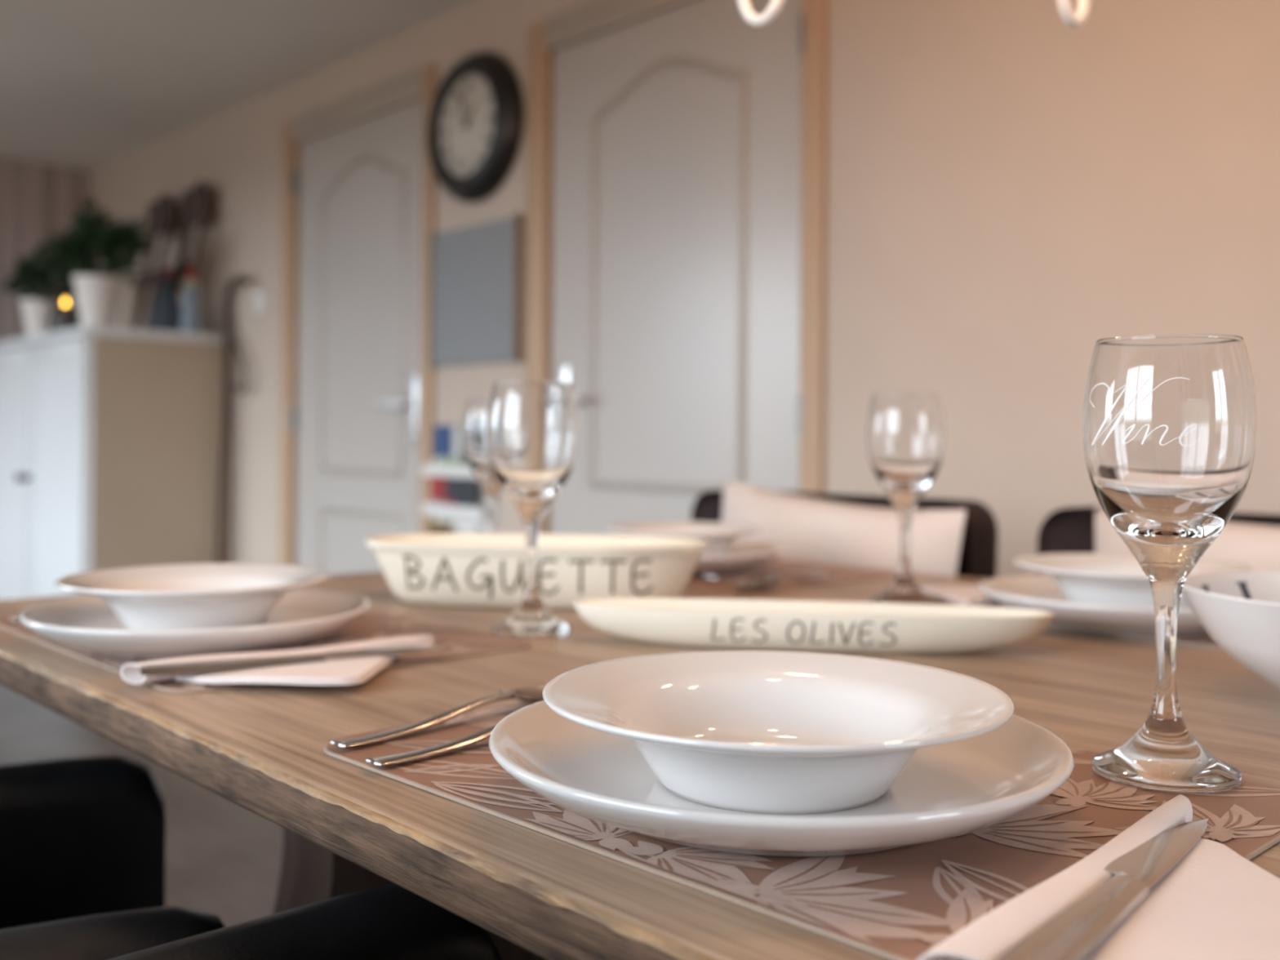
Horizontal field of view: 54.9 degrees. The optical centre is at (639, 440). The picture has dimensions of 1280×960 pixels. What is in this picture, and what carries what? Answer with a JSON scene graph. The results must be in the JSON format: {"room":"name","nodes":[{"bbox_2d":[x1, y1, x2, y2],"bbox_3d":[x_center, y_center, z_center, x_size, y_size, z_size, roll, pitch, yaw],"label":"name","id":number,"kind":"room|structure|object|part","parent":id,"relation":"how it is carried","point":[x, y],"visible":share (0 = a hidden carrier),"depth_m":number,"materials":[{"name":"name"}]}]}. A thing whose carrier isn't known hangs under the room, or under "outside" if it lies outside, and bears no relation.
{"room":"dining room","nodes":[
{"label":"dining room","id":0,"kind":"room"},
{"bbox_2d":[0,158,89,341],"bbox_3d":[-4.154,-0.219,4.901,3.740,2.250,0.120,0,0,-43],"label":"curtain","id":1,"kind":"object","parent":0,"point":[36,200],"depth_m":5.93,"materials":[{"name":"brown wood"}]},
{"bbox_2d":[0,684,283,927],"bbox_3d":[-1.185,0.987,1.675,4.140,0.120,9.060,0,0,-43],"label":"floor","id":2,"kind":"structure","parent":0,"point":[224,859],"depth_m":2.93,"materials":[{"name":"laminate"}]},
{"bbox_2d":[0,754,225,959],"bbox_3d":[-0.609,0.505,0.826,0.585,0.849,0.490,0,0,-28],"label":"armchair","id":3,"kind":"object","parent":2,"relation":"on","point":[82,839],"visible":0.84,"depth_m":1.07,"materials":[{"name":"black leather"}]},
{"bbox_3d":[-0.661,0.458,1.031,0.487,0.345,0.078,0,0,-28],"label":"armrest","id":4,"kind":"part","parent":3,"relation":"part of","materials":[{"name":"black leather"}]},
{"bbox_3d":[-0.470,0.459,0.666,0.487,0.345,0.078,0,0,-28],"label":"armrest","id":5,"kind":"part","parent":3,"relation":"part of","materials":[{"name":"black leather"}]},
{"bbox_2d":[0,325,231,599],"bbox_3d":[-2.293,0.248,5.186,0.593,1.339,1.330,0,0,-43],"label":"cabinet","id":6,"kind":"object","parent":2,"relation":"on","point":[110,437],"visible":0.68,"depth_m":4.75,"materials":[{"name":"white paint"}]},
{"bbox_3d":[-2.694,0.230,5.257,0.028,1.223,0.614,0,0,-43],"label":"door","id":7,"kind":"part","parent":6,"relation":"part of","materials":[{"name":"white paint"}]},
{"bbox_3d":[-2.531,0.152,5.034,0.035,0.036,0.036,0,0,-43],"label":"knob","id":8,"kind":"part","parent":6,"relation":"part of","materials":[{"name":"metal"}]},
{"bbox_3d":[-2.477,0.153,4.975,0.035,0.036,0.036,0,0,-43],"label":"knob","id":9,"kind":"part","parent":6,"relation":"part of","materials":[{"name":"metal"}]},
{"bbox_2d":[0,239,75,336],"bbox_3d":[-2.530,-0.632,5.207,0.307,0.420,0.352,0,0,-43],"label":"potted plant","id":10,"kind":"object","parent":6,"relation":"on","point":[36,310],"visible":0.73,"depth_m":5.16,"materials":[{"name":"green plant"}]},
{"bbox_3d":[-2.529,-0.505,5.215,0.172,0.165,0.172,0,0,-43],"label":"pot","id":11,"kind":"part","parent":10,"relation":"part of","materials":[{"name":"white ceramic"}]},
{"bbox_3d":[-2.261,0.233,4.787,0.028,1.223,0.636,0,0,-43],"label":"door","id":12,"kind":"part","parent":6,"relation":"part of","materials":[{"name":"white paint"}]},
{"bbox_2d":[47,298,80,332],"bbox_3d":[-2.300,-0.495,4.937,0.128,0.147,0.128,0,0,-43],"label":"candle lantern","id":13,"kind":"object","parent":6,"relation":"on","point":[64,317],"visible":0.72,"depth_m":4.89,"materials":[{"name":"clear glass"}]},
{"bbox_2d":[32,195,158,327],"bbox_3d":[-2.137,-0.692,4.808,0.579,0.545,0.312,0,0,38],"label":"potted plant","id":14,"kind":"object","parent":6,"relation":"on","point":[96,295],"visible":0.97,"depth_m":4.75,"materials":[{"name":"green plant"}]},
{"bbox_3d":[-2.114,-0.526,4.802,0.178,0.212,0.178,0,0,-43],"label":"pot","id":15,"kind":"part","parent":14,"relation":"part of","materials":[{"name":"white ceramic"}]},
{"bbox_3d":[-1.831,0.235,4.730,0.523,1.235,0.006,0,0,-43],"label":"panel","id":16,"kind":"part","parent":6,"relation":"part of","materials":[{"name":"beige wood"}]},
{"bbox_2d":[146,269,181,332],"bbox_3d":[-1.886,-0.550,4.923,0.156,0.264,0.156,0,0,-43],"label":"ornament","id":17,"kind":"object","parent":6,"relation":"on","point":[166,310],"visible":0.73,"depth_m":4.88,"materials":[{"name":"blue fabric"}]},
{"bbox_2d":[131,180,209,329],"bbox_3d":[-1.979,-0.742,5.181,0.112,0.647,0.666,0,0,-43],"label":"utensils","id":18,"kind":"object","parent":6,"relation":"on","point":[195,200],"visible":0.77,"depth_m":5.20,"materials":[{"name":"brown wood"}]},
{"bbox_3d":[-2.059,-0.700,5.266,0.133,0.562,0.020,0,0,10],"label":"runner rail","id":19,"kind":"part","parent":18,"relation":"part of","materials":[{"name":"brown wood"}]},
{"bbox_3d":[-1.808,-0.699,4.994,0.133,0.562,0.020,0,0,10],"label":"runner rail","id":20,"kind":"part","parent":18,"relation":"part of","materials":[{"name":"brown wood"}]},
{"bbox_2d":[179,265,203,333],"bbox_3d":[-1.771,-0.555,4.873,0.090,0.275,0.090,0,0,-43],"label":"figurine","id":21,"kind":"object","parent":6,"relation":"on","point":[191,316],"visible":0.87,"depth_m":4.85,"materials":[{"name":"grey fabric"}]},
{"bbox_2d":[216,274,249,563],"bbox_3d":[-1.586,0.141,4.795,0.069,1.562,0.237,0,0,-43],"label":"stick","id":22,"kind":"object","parent":2,"relation":"on","point":[226,302],"visible":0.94,"depth_m":4.83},
{"bbox_2d":[106,884,502,959],"bbox_3d":[-0.182,0.508,0.414,0.585,0.849,0.490,0,0,-43],"label":"armchair","id":23,"kind":"object","parent":2,"relation":"on","point":[390,922],"visible":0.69,"depth_m":0.69,"materials":[{"name":"black leather"}]},
{"bbox_2d":[0,558,1279,959],"bbox_3d":[0.404,0.558,0.815,1.107,0.760,2.205,0,0,-43],"label":"dining table","id":24,"kind":"object","parent":2,"relation":"on","point":[348,828],"visible":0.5,"depth_m":0.76,"materials":[{"name":"brown wood"}]},
{"bbox_2d":[0,608,531,692],"bbox_3d":[-0.348,0.171,1.102,0.315,0.003,0.450,0,0,-43],"label":"placemat","id":25,"kind":"object","parent":24,"relation":"on","point":[373,624],"visible":0.38,"depth_m":1.05,"materials":[{"name":"brown fabric"}]},
{"bbox_2d":[9,617,19,621],"bbox_3d":[-0.509,0.162,1.203,0.044,0.012,0.196,0,0,43],"label":"spoon","id":26,"kind":"object","parent":25,"relation":"on","point":[11,619],"visible":0.13,"depth_m":1.13,"materials":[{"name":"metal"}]},
{"bbox_2d":[18,587,369,660],"bbox_3d":[-0.365,0.153,1.029,0.274,0.031,0.274,0,0,-43],"label":"dinner plate","id":27,"kind":"object","parent":25,"relation":"on","point":[87,623],"visible":0.72,"depth_m":0.95,"materials":[{"name":"white ceramic"}]},
{"bbox_2d":[53,562,329,630],"bbox_3d":[-0.366,0.133,1.017,0.213,0.042,0.213,0,0,-43],"label":"soup bowl","id":28,"kind":"object","parent":27,"relation":"on","point":[186,596],"visible":0.94,"depth_m":0.99,"materials":[{"name":"ceramic"}]},
{"bbox_2d":[120,634,433,684],"bbox_3d":[-0.226,0.163,0.895,0.250,0.014,0.131,0,0,-40],"label":"paper napkin","id":29,"kind":"object","parent":25,"relation":"on","point":[354,670],"visible":0.84,"depth_m":0.87,"materials":[{"name":"white paper"}]},
{"bbox_2d":[138,645,452,675],"bbox_3d":[-0.247,0.160,0.910,0.232,0.008,0.019,0,0,-34],"label":"table knife","id":30,"kind":"object","parent":29,"relation":"on","point":[255,662],"visible":1,"depth_m":0.89,"materials":[{"name":"metal"}]},
{"bbox_3d":[-0.289,0.159,0.880,0.128,0.004,0.018,2,7,-33],"label":"handle","id":31,"kind":"part","parent":30,"relation":"part of","materials":[{"name":"silver metal"}]},
{"bbox_3d":[-0.194,0.161,0.946,0.104,0.002,0.020,2,7,-33],"label":"blade","id":32,"kind":"part","parent":30,"relation":"part of","materials":[{"name":"metal"}]},
{"bbox_2d":[462,398,504,533],"bbox_3d":[-0.188,0.060,1.596,0.083,0.226,0.083,0,0,26],"label":"wine glass","id":33,"kind":"object","parent":24,"relation":"on","point":[475,420],"visible":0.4,"depth_m":1.57,"materials":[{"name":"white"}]},
{"bbox_2d":[486,380,578,637],"bbox_3d":[-0.098,0.061,1.120,0.083,0.226,0.083,0,0,-32],"label":"wine glass","id":34,"kind":"object","parent":24,"relation":"on","point":[532,427],"visible":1,"depth_m":1.09,"materials":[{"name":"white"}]},
{"bbox_2d":[365,533,709,609],"bbox_3d":[-0.111,0.140,1.321,0.369,0.067,0.154,0,0,5],"label":"dish","id":35,"kind":"object","parent":24,"relation":"on","point":[461,570],"visible":0.93,"depth_m":1.26,"materials":[{"name":"beige ceramic"}]},
{"bbox_2d":[686,561,894,593],"bbox_3d":[0.083,0.174,1.663,0.300,0.003,0.440,0,0,-43],"label":"placemat","id":36,"kind":"object","parent":24,"relation":"on","point":[841,575],"visible":0.19,"depth_m":1.54,"materials":[{"name":"brown fabric"}]},
{"bbox_2d":[691,539,785,576],"bbox_3d":[0.056,0.156,1.642,0.274,0.031,0.274,0,0,-43],"label":"dinner plate","id":37,"kind":"object","parent":36,"relation":"on","point":[741,556],"visible":0.33,"depth_m":1.55,"materials":[{"name":"white ceramic"}]},
{"bbox_2d":[601,521,762,555],"bbox_3d":[0.055,0.136,1.630,0.213,0.042,0.213,0,0,-43],"label":"soup bowl","id":38,"kind":"object","parent":37,"relation":"on","point":[720,536],"visible":0.59,"depth_m":1.66,"materials":[{"name":"ceramic"}]},
{"bbox_2d":[705,568,824,580],"bbox_3d":[0.160,0.167,1.544,0.199,0.012,0.023,0,0,-41],"label":"fork","id":39,"kind":"object","parent":36,"relation":"on","point":[742,575],"visible":1,"depth_m":1.53,"materials":[{"name":"metal"}]},
{"bbox_3d":[0.185,0.167,1.566,0.132,0.012,0.015,0,0,-41],"label":"handle","id":40,"kind":"part","parent":39,"relation":"part of","materials":[{"name":"metal"}]},
{"bbox_2d":[734,573,833,588],"bbox_3d":[0.176,0.167,1.486,0.044,0.012,0.196,0,0,39],"label":"spoon","id":41,"kind":"object","parent":36,"relation":"on","point":[758,582],"visible":1,"depth_m":1.46,"materials":[{"name":"metal"}]},
{"bbox_2d":[734,575,780,588],"bbox_3d":[0.135,0.167,1.435,0.044,0.012,0.066,0,0,39],"label":"spoon bowl","id":42,"kind":"object","parent":41,"relation":"on","point":[758,582],"depth_m":1.45,"materials":[{"name":"metal"}]},
{"bbox_3d":[0.197,0.167,1.510,0.015,0.012,0.132,0,0,39],"label":"handle","id":43,"kind":"part","parent":41,"relation":"part of","materials":[{"name":"metal"}]},
{"bbox_2d":[324,702,1279,959],"bbox_3d":[0.076,0.174,0.650,0.315,0.003,0.440,0,0,-44],"label":"placemat","id":44,"kind":"object","parent":24,"relation":"on","point":[901,903],"visible":0.48,"depth_m":0.52,"materials":[{"name":"brown fabric"}]},
{"bbox_2d":[364,724,496,766],"bbox_3d":[-0.071,0.165,0.713,0.023,0.012,0.199,0,0,44],"label":"fork","id":45,"kind":"object","parent":44,"relation":"on","point":[415,755],"visible":0.32,"depth_m":0.67,"materials":[{"name":"metal"}]},
{"bbox_2d":[328,685,545,747],"bbox_3d":[-0.103,0.165,0.752,0.044,0.012,0.196,0,0,41],"label":"spoon","id":46,"kind":"object","parent":44,"relation":"on","point":[532,695],"visible":0.7,"depth_m":0.73,"materials":[{"name":"metal"}]},
{"bbox_2d":[499,685,545,704],"bbox_3d":[-0.060,0.166,0.801,0.044,0.012,0.066,0,0,41],"label":"spoon bowl","id":47,"kind":"object","parent":46,"relation":"on","point":[532,695],"depth_m":0.80,"materials":[{"name":"metal"}]},
{"bbox_2d":[488,700,1074,856],"bbox_3d":[0.065,0.156,0.595,0.274,0.031,0.274,0,0,-43],"label":"dinner plate","id":48,"kind":"object","parent":44,"relation":"on","point":[984,780],"visible":0.58,"depth_m":0.54,"materials":[{"name":"white ceramic"}]},
{"bbox_2d":[542,649,1014,813],"bbox_3d":[0.061,0.136,0.569,0.213,0.042,0.213,0,0,-43],"label":"soup bowl","id":49,"kind":"object","parent":48,"relation":"on","point":[767,731],"visible":1,"depth_m":0.60,"materials":[{"name":"ceramic"}]},
{"bbox_2d":[1082,333,1257,792],"bbox_3d":[0.274,0.061,0.642,0.083,0.226,0.083,0,0,-43],"label":"wine glass","id":50,"kind":"object","parent":44,"relation":"on","point":[1170,420],"visible":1,"depth_m":0.61,"materials":[{"name":"clear glass"}]},
{"bbox_2d":[573,597,1054,653],"bbox_3d":[0.142,0.158,1.047,0.404,0.034,0.084,0,0,8],"label":"dish","id":51,"kind":"object","parent":24,"relation":"on","point":[719,623],"visible":1,"depth_m":1.02,"materials":[{"name":"beige ceramic"}]},
{"bbox_2d":[930,595,1222,649],"bbox_3d":[0.512,0.177,1.250,0.300,0.003,0.450,0,0,-43],"label":"placemat","id":52,"kind":"object","parent":24,"relation":"on","point":[1204,640],"visible":0.1,"depth_m":1.10,"materials":[{"name":"brown fabric"}]},
{"bbox_2d":[866,392,945,604],"bbox_3d":[0.287,0.064,1.333,0.083,0.226,0.083,0,0,-22],"label":"wine glass","id":53,"kind":"object","parent":52,"relation":"on","point":[905,434],"visible":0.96,"depth_m":1.30,"materials":[{"name":"clear glass"}]},
{"bbox_2d":[920,585,1003,607],"bbox_3d":[0.363,0.167,1.356,0.131,0.014,0.250,0,0,41],"label":"paper napkin","id":54,"kind":"object","parent":52,"relation":"on","point":[962,595],"visible":0.38,"depth_m":1.34,"materials":[{"name":"paper"}]},
{"bbox_2d":[967,596,988,604],"bbox_3d":[0.408,0.164,1.344,0.019,0.008,0.232,0,0,37],"label":"table knife","id":55,"kind":"object","parent":54,"relation":"on","point":[984,597],"visible":0.21,"depth_m":1.27,"materials":[{"name":"metal"}]},
{"bbox_2d":[977,573,1208,635],"bbox_3d":[0.467,0.159,1.188,0.274,0.031,0.274,0,0,-43],"label":"dinner plate","id":56,"kind":"object","parent":52,"relation":"on","point":[1032,592],"visible":0.48,"depth_m":1.10,"materials":[{"name":"white ceramic"}]},
{"bbox_2d":[1012,553,1253,608],"bbox_3d":[0.467,0.139,1.177,0.213,0.042,0.213,0,0,-43],"label":"soup bowl","id":57,"kind":"object","parent":56,"relation":"on","point":[1100,579],"visible":0.52,"depth_m":1.16,"materials":[{"name":"ceramic"}]},
{"bbox_2d":[917,794,1279,959],"bbox_3d":[0.218,0.166,0.438,0.131,0.014,0.250,0,0,41],"label":"paper napkin","id":58,"kind":"object","parent":24,"relation":"on","point":[1216,904],"visible":0.88,"depth_m":0.43,"materials":[{"name":"paper"}]},
{"bbox_2d":[995,818,1208,959],"bbox_3d":[0.173,0.163,0.449,0.019,0.008,0.232,0,0,37],"label":"table knife","id":59,"kind":"object","parent":58,"relation":"on","point":[1072,934],"visible":1,"depth_m":0.43,"materials":[{"name":"metal"}]},
{"bbox_3d":[0.142,0.162,0.407,0.018,0.004,0.128,11,5,39],"label":"handle","id":60,"kind":"part","parent":59,"relation":"part of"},
{"bbox_3d":[0.212,0.164,0.499,0.020,0.002,0.104,11,5,39],"label":"blade","id":61,"kind":"part","parent":59,"relation":"part of","materials":[{"name":"silver metal"}]},
{"bbox_2d":[1182,570,1279,689],"bbox_3d":[0.501,0.140,0.828,0.258,0.077,0.258,0,0,-43],"label":"serving bowl","id":62,"kind":"object","parent":24,"relation":"on","point":[1239,611],"visible":0.88,"depth_m":0.81,"materials":[{"name":"white ceramic"}]},
{"bbox_2d":[690,489,998,578],"bbox_3d":[0.122,0.510,1.796,0.585,0.849,0.555,0,0,-43],"label":"armchair","id":63,"kind":"object","parent":2,"relation":"on","point":[978,552],"visible":0.14,"depth_m":1.78,"materials":[{"name":"brown leather"}]},
{"bbox_2d":[721,479,965,576],"bbox_3d":[0.270,0.274,1.846,0.476,0.416,0.110,0,0,42],"label":"throw pillow","id":64,"kind":"object","parent":63,"relation":"on","point":[809,529],"visible":0.27,"depth_m":1.80,"materials":[{"name":"fabric"}]},
{"bbox_2d":[1036,506,1279,574],"bbox_3d":[0.568,0.513,1.313,0.585,0.849,0.555,0,0,-43],"label":"armchair","id":65,"kind":"object","parent":2,"relation":"on","point":[1071,530],"visible":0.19,"depth_m":1.64,"materials":[{"name":"brown leather"}]},
{"bbox_2d":[1094,506,1279,570],"bbox_3d":[0.726,0.276,1.352,0.501,0.383,0.106,0,0,43],"label":"throw pillow","id":66,"kind":"object","parent":65,"relation":"on","point":[1255,546],"visible":0.07,"depth_m":1.40,"materials":[{"name":"fabric"}]},
{"bbox_2d":[0,0,475,171],"bbox_3d":[-1.169,-1.383,1.675,4.140,0.120,9.060,0,0,-43],"label":"ceiling","id":67,"kind":"structure","parent":0,"point":[86,85],"depth_m":4.28,"materials":[{"name":"paint"}]},
{"bbox_2d":[737,0,1090,29],"bbox_3d":[0.262,-0.849,1.005,0.389,0.928,0.389,0,0,0],"label":"chandelier","id":68,"kind":"object","parent":67,"relation":"hanging from","point":[1073,21],"visible":1,"depth_m":1.15,"materials":[{"name":"white ceramic"}]},
{"bbox_3d":[0.171,-0.548,1.094,0.011,0.325,0.220,0,0,-45],"label":"arm","id":69,"kind":"part","parent":68,"relation":"part of","materials":[{"name":"white ceramic"}]},
{"bbox_3d":[0.349,-0.547,1.094,0.220,0.325,0.011,0,0,-45],"label":"arm","id":70,"kind":"part","parent":68,"relation":"part of","materials":[{"name":"white ceramic"}]},
{"bbox_2d":[89,0,1279,577],"bbox_3d":[0.241,-0.188,2.984,0.120,2.250,8.660,0,0,-43],"label":"wall","id":71,"kind":"structure","parent":0,"point":[1012,189],"depth_m":2.43,"materials":[{"name":"paint"}]},
{"bbox_2d":[253,289,266,313],"bbox_3d":[-1.460,-0.530,4.731,0.015,0.084,0.084,0,0,-43],"label":"light switch","id":72,"kind":"object","parent":71,"relation":"attached to","point":[260,297],"visible":1,"depth_m":4.71,"materials":[{"name":"white plastic"}]},
{"bbox_2d":[279,63,436,574],"bbox_3d":[-0.981,-0.124,4.223,0.115,2.105,1.011,0,0,-43],"label":"door","id":73,"kind":"structure","parent":71,"relation":"in","point":[357,419],"depth_m":4.22,"materials":[{"name":"wood"}]},
{"bbox_3d":[-1.282,-0.127,4.578,0.076,2.105,0.081,0,0,-43],"label":"casing","id":74,"kind":"part","parent":73,"relation":"part of","materials":[{"name":"beige paint"}]},
{"bbox_3d":[-0.974,-1.132,4.210,0.028,0.089,0.866,0,0,-43],"label":"head casing","id":75,"kind":"part","parent":73,"relation":"part of","materials":[{"name":"beige paint"}]},
{"bbox_3d":[-0.960,0.518,4.200,0.010,0.566,0.556,0,0,-43],"label":"panel moulding","id":76,"kind":"part","parent":73,"relation":"part of","materials":[{"name":"paint"}]},
{"bbox_3d":[-0.954,-0.424,4.200,0.010,1.091,0.556,0,0,-43],"label":"panel moulding","id":77,"kind":"part","parent":73,"relation":"part of","materials":[{"name":"paint"}]},
{"bbox_3d":[-0.787,-0.116,3.970,0.057,0.022,0.137,0,0,-43],"label":"handle lever","id":78,"kind":"part","parent":73,"relation":"part of","materials":[{"name":"metal"}]},
{"bbox_3d":[-0.725,-0.095,3.950,0.008,0.230,0.042,0,0,-43],"label":"handle plate","id":79,"kind":"part","parent":73,"relation":"part of","materials":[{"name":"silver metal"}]},
{"bbox_3d":[-0.645,-0.122,3.888,0.076,2.105,0.062,0,0,-43],"label":"casing","id":80,"kind":"part","parent":73,"relation":"part of","materials":[{"name":"beige paint"}]},
{"bbox_2d":[422,426,491,533],"bbox_3d":[-0.548,0.146,3.714,0.047,0.370,0.320,0,0,-43],"label":"rack","id":81,"kind":"object","parent":71,"relation":"attached to","point":[481,516],"visible":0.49,"depth_m":3.70,"materials":[{"name":"white plastic"}]},
{"bbox_2d":[427,520,449,533],"bbox_3d":[-0.618,0.287,3.786,0.006,0.075,0.110,0,0,-43],"label":"leaflet","id":82,"kind":"object","parent":81,"relation":"in","point":[433,526],"visible":0.48,"depth_m":3.78,"materials":[{"name":"beige paper"}]},
{"bbox_2d":[430,475,448,504],"bbox_3d":[-0.619,0.167,3.798,0.006,0.115,0.085,0,0,-43],"label":"leaflet","id":83,"kind":"object","parent":81,"relation":"in","point":[437,483],"visible":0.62,"depth_m":3.80,"materials":[{"name":"red paper"}]},
{"bbox_2d":[433,425,452,464],"bbox_3d":[-0.606,0.030,3.795,0.006,0.150,0.090,0,0,-43],"label":"leaflet","id":84,"kind":"object","parent":81,"relation":"in","point":[442,433],"visible":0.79,"depth_m":3.79,"materials":[{"name":"blue paper"}]},
{"bbox_2d":[437,456,462,465],"bbox_3d":[-0.578,0.077,3.746,0.006,0.055,0.120,0,0,-43],"label":"leaflet","id":85,"kind":"object","parent":81,"relation":"in","point":[442,460],"visible":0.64,"depth_m":3.74,"materials":[{"name":"white paper"}]},
{"bbox_2d":[422,464,476,478],"bbox_3d":[-0.550,0.094,3.712,0.041,0.035,0.320,0,0,-43],"label":"shelf","id":86,"kind":"object","parent":81,"relation":"attached to","point":[450,471],"depth_m":3.71,"materials":[{"name":"white plastic"}]},
{"bbox_2d":[422,502,490,519],"bbox_3d":[-0.551,0.214,3.712,0.041,0.035,0.320,0,0,-43],"label":"shelf","id":87,"kind":"object","parent":81,"relation":"attached to","point":[440,512],"depth_m":3.68,"materials":[{"name":"white plastic"}]},
{"bbox_2d":[444,477,478,507],"bbox_3d":[-0.535,0.170,3.685,0.008,0.110,0.165,0,0,-43],"label":"leaflet","id":88,"kind":"object","parent":81,"relation":"in","point":[458,491],"visible":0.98,"depth_m":3.68,"materials":[{"name":"paper"}]},
{"bbox_2d":[460,425,469,466],"bbox_3d":[-0.508,0.030,3.688,0.006,0.150,0.095,0,0,-43],"label":"leaflet","id":89,"kind":"object","parent":81,"relation":"in","point":[464,462],"visible":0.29,"depth_m":3.71,"materials":[{"name":"white paper"}]},
{"bbox_2d":[454,523,479,533],"bbox_3d":[-0.516,0.288,3.676,0.006,0.075,0.120,0,0,-43],"label":"leaflet","id":90,"kind":"object","parent":81,"relation":"in","point":[459,527],"visible":0.36,"depth_m":3.67,"materials":[{"name":"white paper"}]},
{"bbox_2d":[426,51,524,203],"bbox_3d":[-0.503,-0.930,3.660,0.065,0.445,0.445,0,0,-43],"label":"wall clock","id":91,"kind":"object","parent":71,"relation":"attached to","point":[476,119],"visible":1,"depth_m":3.62,"materials":[{"name":"black plastic"}]},
{"bbox_2d":[428,213,524,368],"bbox_3d":[-0.493,-0.433,3.672,0.030,0.424,0.444,0,0,-43],"label":"wall picture","id":92,"kind":"object","parent":71,"relation":"attached to","point":[476,271],"visible":1,"depth_m":3.65,"materials":[{"name":"grey fabric"}]},
{"bbox_3d":[-0.640,-0.434,3.830,0.030,0.424,0.012,0,0,-43],"label":"frame","id":93,"kind":"part","parent":92,"relation":"part of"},
{"bbox_3d":[-0.347,-0.432,3.513,0.030,0.424,0.012,0,0,-43],"label":"frame","id":94,"kind":"part","parent":92,"relation":"part of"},
{"bbox_2d":[524,0,826,535],"bbox_3d":[0.048,-0.117,3.108,0.115,2.105,1.066,0,0,-43],"label":"door","id":95,"kind":"structure","parent":71,"relation":"in","point":[675,234],"depth_m":3.07,"materials":[{"name":"wood"}]},
{"bbox_3d":[-0.272,-0.119,3.483,0.076,2.105,0.081,0,0,-43],"label":"casing","id":96,"kind":"part","parent":95,"relation":"part of","materials":[{"name":"beige paint"}]},
{"bbox_3d":[-0.209,-0.091,3.392,0.008,0.230,0.042,0,0,-43],"label":"handle plate","id":97,"kind":"part","parent":95,"relation":"part of","materials":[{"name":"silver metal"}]},
{"bbox_3d":[-0.194,-0.111,3.328,0.057,0.022,0.137,0,0,-43],"label":"handle lever","id":98,"kind":"part","parent":95,"relation":"part of","materials":[{"name":"metal"}]},
{"bbox_3d":[0.055,-1.125,3.095,0.028,0.089,0.921,0,0,-43],"label":"head casing","id":99,"kind":"part","parent":95,"relation":"part of","materials":[{"name":"beige paint"}]},
{"bbox_3d":[0.057,-0.415,3.104,0.010,1.096,0.566,0,0,-43],"label":"panel moulding","id":100,"kind":"part","parent":95,"relation":"part of","materials":[{"name":"paint"}]},
{"bbox_3d":[0.403,-0.115,2.752,0.076,2.105,0.062,0,0,-43],"label":"casing","id":101,"kind":"part","parent":95,"relation":"part of","materials":[{"name":"beige paint"}]}
]}

